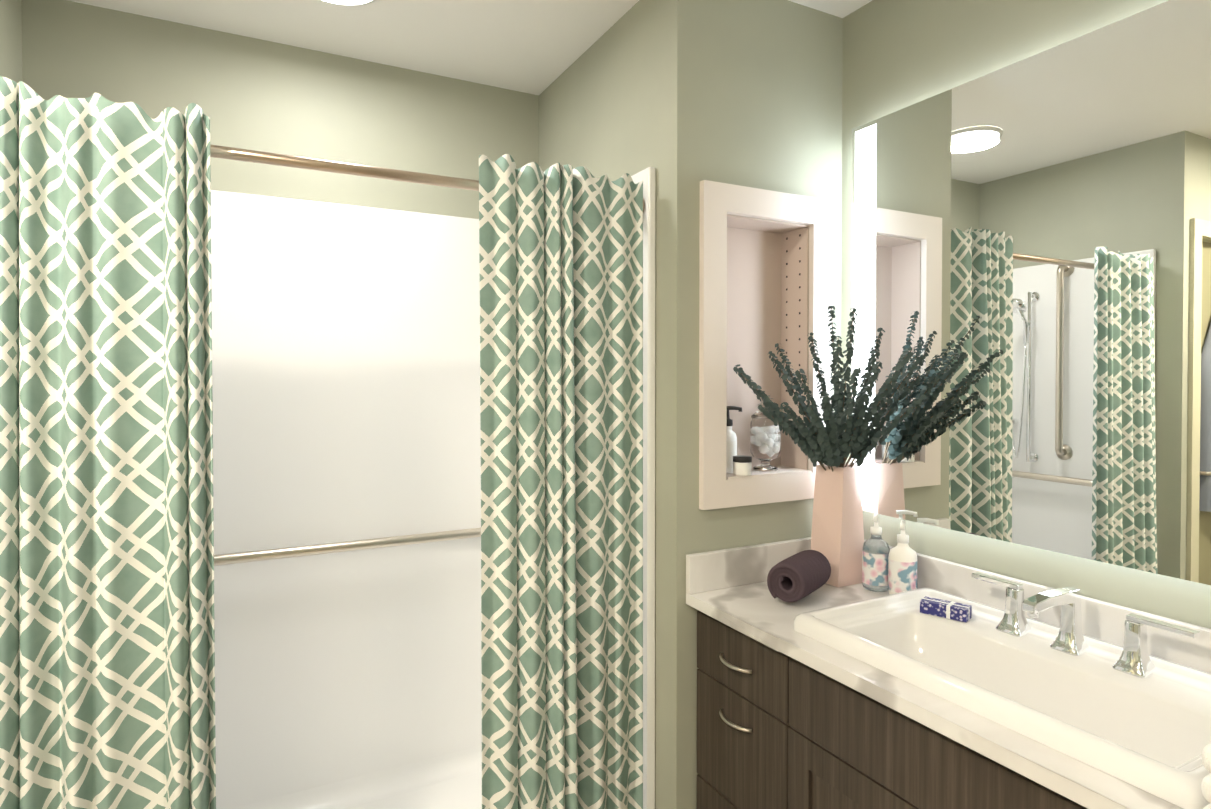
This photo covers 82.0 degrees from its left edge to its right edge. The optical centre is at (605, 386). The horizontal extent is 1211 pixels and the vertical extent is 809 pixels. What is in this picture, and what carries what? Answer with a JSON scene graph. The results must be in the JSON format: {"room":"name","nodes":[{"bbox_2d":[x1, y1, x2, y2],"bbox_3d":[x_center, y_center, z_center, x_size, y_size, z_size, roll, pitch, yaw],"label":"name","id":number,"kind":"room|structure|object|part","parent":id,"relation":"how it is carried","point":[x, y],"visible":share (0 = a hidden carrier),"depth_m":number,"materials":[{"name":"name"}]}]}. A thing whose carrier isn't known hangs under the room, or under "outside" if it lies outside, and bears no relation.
{"room":"bathroom","nodes":[
{"label":"bathroom","id":0,"kind":"room"},
{"bbox_2d":[0,0,21,83],"bbox_3d":[-1.438,0.163,1.497,0.100,2.495,0.945,0,1,-28],"label":"wall","id":1,"kind":"structure","parent":0,"point":[11,39],"depth_m":1.83,"materials":[{"name":"green paint"}]},
{"bbox_2d":[21,0,538,218],"bbox_3d":[-0.741,0.150,2.451,2.220,2.495,0.100,0,1,-28],"label":"wall","id":2,"kind":"structure","parent":0,"point":[247,93],"depth_m":2.24,"materials":[{"name":"paint"}]},
{"bbox_2d":[67,0,871,94],"bbox_3d":[-0.418,-1.097,0.490,3.650,0.050,3.845,0,1,-28],"label":"ceiling","id":3,"kind":"structure","parent":0,"point":[536,47],"depth_m":2.12,"materials":[{"name":"white paint"}]},
{"bbox_2d":[321,0,375,5],"bbox_3d":[-0.719,-1.075,1.854,0.244,0.030,0.244,0,1,-28],"label":"recessed light","id":4,"kind":"object","parent":3,"relation":"in","point":[351,2],"visible":0.96,"depth_m":1.94,"materials":[{"name":"white"}]},
{"bbox_2d":[539,0,842,808],"bbox_3d":[0.226,0.151,2.367,0.585,2.495,0.945,0,1,-28],"label":"wall block","id":5,"kind":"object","parent":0,"point":[683,98],"visible":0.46,"depth_m":1.89,"materials":[{"name":"paint"}]},
{"bbox_2d":[699,180,832,509],"bbox_3d":[0.430,-0.109,1.990,0.460,0.865,0.134,0,1,-28],"label":"wall shelf","id":6,"kind":"object","parent":5,"relation":"attached to","point":[765,285],"visible":0.67,"depth_m":2.01,"materials":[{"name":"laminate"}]},
{"bbox_2d":[726,406,741,472],"bbox_3d":[0.351,0.148,1.966,0.069,0.187,0.053,0,1,-28],"label":"bottle","id":7,"kind":"object","parent":6,"relation":"on","point":[731,444],"visible":0.6,"depth_m":1.94,"materials":[{"name":"white plastic"}]},
{"bbox_2d":[733,455,751,475],"bbox_3d":[0.375,0.217,1.910,0.052,0.050,0.052,0,1,-28],"label":"jar","id":8,"kind":"object","parent":6,"relation":"on","point":[742,465],"visible":1,"depth_m":1.89,"materials":[{"name":"white plastic"}]},
{"bbox_2d":[750,400,780,470],"bbox_3d":[0.463,0.139,2.016,0.086,0.205,0.086,0,1,-28],"label":"jar","id":9,"kind":"object","parent":6,"relation":"on","point":[765,440],"visible":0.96,"depth_m":1.98,"materials":[{"name":"clear glass"}]},
{"bbox_2d":[686,537,810,592],"bbox_3d":[0.461,0.489,1.945,0.555,0.100,0.020,0,1,-28],"label":"backsplash","id":10,"kind":"structure","parent":0,"relation":"attached to","point":[718,569],"depth_m":1.88,"materials":[{"name":"white stone"}]},
{"bbox_2d":[841,0,1210,628],"bbox_3d":[1.135,0.165,1.319,0.146,2.495,3.845,0,1,-28],"label":"mirror","id":11,"kind":"object","parent":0,"point":[1031,259],"depth_m":1.52,"materials":[{"name":"clear glass"}]},
{"bbox_2d":[864,539,1210,684],"bbox_3d":[1.049,0.496,1.397,0.019,0.100,1.496,0,1,-28],"label":"backsplash","id":12,"kind":"structure","parent":0,"relation":"attached to","point":[1182,648],"depth_m":1.41,"materials":[{"name":"white stone"}]},
{"bbox_3d":[-0.418,1.448,0.523,3.650,0.050,3.845,0,1,-28],"label":"floor","id":13,"kind":"structure","parent":0,"visible":0},
{"bbox_2d":[211,167,655,808],"bbox_3d":[-0.736,0.407,1.923,1.541,2.006,0.844,0,1,-28],"label":"wall surround","id":14,"kind":"object","parent":13,"relation":"on","point":[345,371],"visible":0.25,"depth_m":2.29,"materials":[{"name":"white"}]},
{"bbox_2d":[214,528,480,565],"bbox_3d":[-0.910,0.520,2.245,1.361,0.076,0.066,0,1,-28],"label":"grab rail","id":15,"kind":"object","parent":14,"relation":"attached to","point":[263,555],"depth_m":2.24,"materials":[{"name":"silver metal"}]},
{"bbox_2d":[210,145,644,211],"bbox_3d":[-0.564,-0.491,1.581,1.484,0.060,0.060,0,1,-28],"label":"curtain rod","id":16,"kind":"object","parent":14,"relation":"attached to","point":[231,153],"visible":0.33,"depth_m":1.55,"materials":[{"name":"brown metal"}]},
{"bbox_2d":[0,76,215,808],"bbox_3d":[-0.980,0.407,1.283,0.454,1.931,0.121,0,1,-28],"label":"curtain","id":17,"kind":"object","parent":16,"relation":"hanging from","point":[107,662],"visible":1,"depth_m":1.32,"materials":[{"name":"fabric"}]},
{"bbox_2d":[479,154,642,808],"bbox_3d":[-0.087,0.401,1.760,0.458,1.930,0.122,0,1,-28],"label":"curtain","id":18,"kind":"object","parent":16,"relation":"hanging from","point":[561,330],"visible":1,"depth_m":1.73,"materials":[{"name":"fabric"}]},
{"bbox_2d":[686,601,1101,808],"bbox_3d":[0.805,0.995,1.288,0.557,0.834,1.516,0,1,-28],"label":"bathroom vanity","id":19,"kind":"object","parent":13,"relation":"on","point":[776,729],"depth_m":1.45,"materials":[{"name":"brown wood"}]},
{"bbox_3d":[0.327,1.165,1.693,0.018,0.276,0.343,0,1,-28],"label":"drawer","id":20,"kind":"part","parent":19,"relation":"part of","materials":[{"name":"brown wood"}]},
{"bbox_3d":[0.305,0.807,1.676,0.032,0.009,0.121,0,1,-28],"label":"handle","id":21,"kind":"part","parent":19,"relation":"part of","materials":[{"name":"silver metal"}]},
{"bbox_3d":[0.305,0.668,1.674,0.032,0.009,0.121,0,1,-28],"label":"handle","id":22,"kind":"part","parent":19,"relation":"part of","materials":[{"name":"silver metal"}]},
{"bbox_3d":[0.327,0.884,1.689,0.018,0.276,0.343,0,1,-28],"label":"drawer","id":23,"kind":"part","parent":19,"relation":"part of","materials":[{"name":"brown wood"}]},
{"bbox_3d":[0.327,0.667,1.686,0.018,0.150,0.343,0,1,-28],"label":"drawer","id":24,"kind":"part","parent":19,"relation":"part of","materials":[{"name":"brown wood"}]},
{"bbox_3d":[0.500,1.029,1.360,0.018,0.556,0.396,0,1,-28],"label":"door","id":25,"kind":"part","parent":19,"relation":"part of","materials":[{"name":"brown wood"}]},
{"bbox_2d":[686,581,1210,808],"bbox_3d":[0.807,0.563,1.283,0.559,0.030,1.516,0,1,-28],"label":"countertop","id":26,"kind":"structure","parent":19,"relation":"on","point":[1115,732],"depth_m":1.29,"materials":[{"name":"white stone"}]},
{"bbox_2d":[767,550,830,601],"bbox_3d":[0.497,0.482,1.781,0.104,0.100,0.180,1,1,38],"label":"roll","id":27,"kind":"object","parent":26,"relation":"on","point":[798,576],"visible":1,"depth_m":1.73,"materials":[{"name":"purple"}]},
{"bbox_2d":[733,306,927,586],"bbox_3d":[0.580,0.164,1.764,0.383,0.753,0.392,0,1,-28],"label":"vase","id":28,"kind":"object","parent":26,"relation":"on","point":[837,537],"visible":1,"depth_m":1.84,"materials":[{"name":"beige"}]},
{"bbox_2d":[862,513,889,591],"bbox_3d":[0.721,0.438,1.855,0.071,0.202,0.069,0,1,-28],"label":"soap bottle","id":29,"kind":"object","parent":26,"relation":"on","point":[875,552],"visible":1,"depth_m":1.83,"materials":[{"name":"white"}]},
{"bbox_2d":[888,520,917,593],"bbox_3d":[0.766,0.442,1.795,0.071,0.195,0.069,0,1,-28],"label":"soap bottle","id":30,"kind":"object","parent":26,"relation":"on","point":[902,567],"visible":0.79,"depth_m":1.77,"materials":[{"name":"white plastic"}]},
{"bbox_2d":[794,588,1210,808],"bbox_3d":[0.792,0.585,1.334,0.455,0.148,0.760,0,1,-28],"label":"sink","id":31,"kind":"object","parent":26,"relation":"in","point":[1139,723],"depth_m":1.30,"materials":[{"name":"white ceramic"}]},
{"bbox_2d":[920,596,971,621],"bbox_3d":[0.787,0.516,1.613,0.100,0.029,0.044,1,1,42],"label":"soap box","id":32,"kind":"object","parent":31,"relation":"on","point":[952,610],"visible":1,"depth_m":1.60,"materials":[{"name":"blue"}]},
{"bbox_2d":[972,572,1199,678],"bbox_3d":[0.891,0.471,1.382,0.173,0.126,0.420,0,1,-28],"label":"faucet","id":33,"kind":"object","parent":31,"relation":"on","point":[1065,648],"depth_m":1.38,"materials":[{"name":"silver metal"}]},
{"bbox_2d":[1201,743,1210,808],"bbox_3d":[0.882,0.497,0.804,0.215,0.112,0.240,0,1,-28],"label":"towel stack","id":34,"kind":"object","parent":26,"relation":"on","point":[1206,780],"visible":1,"depth_m":0.85,"materials":[{"name":"white fabric"}]}
]}

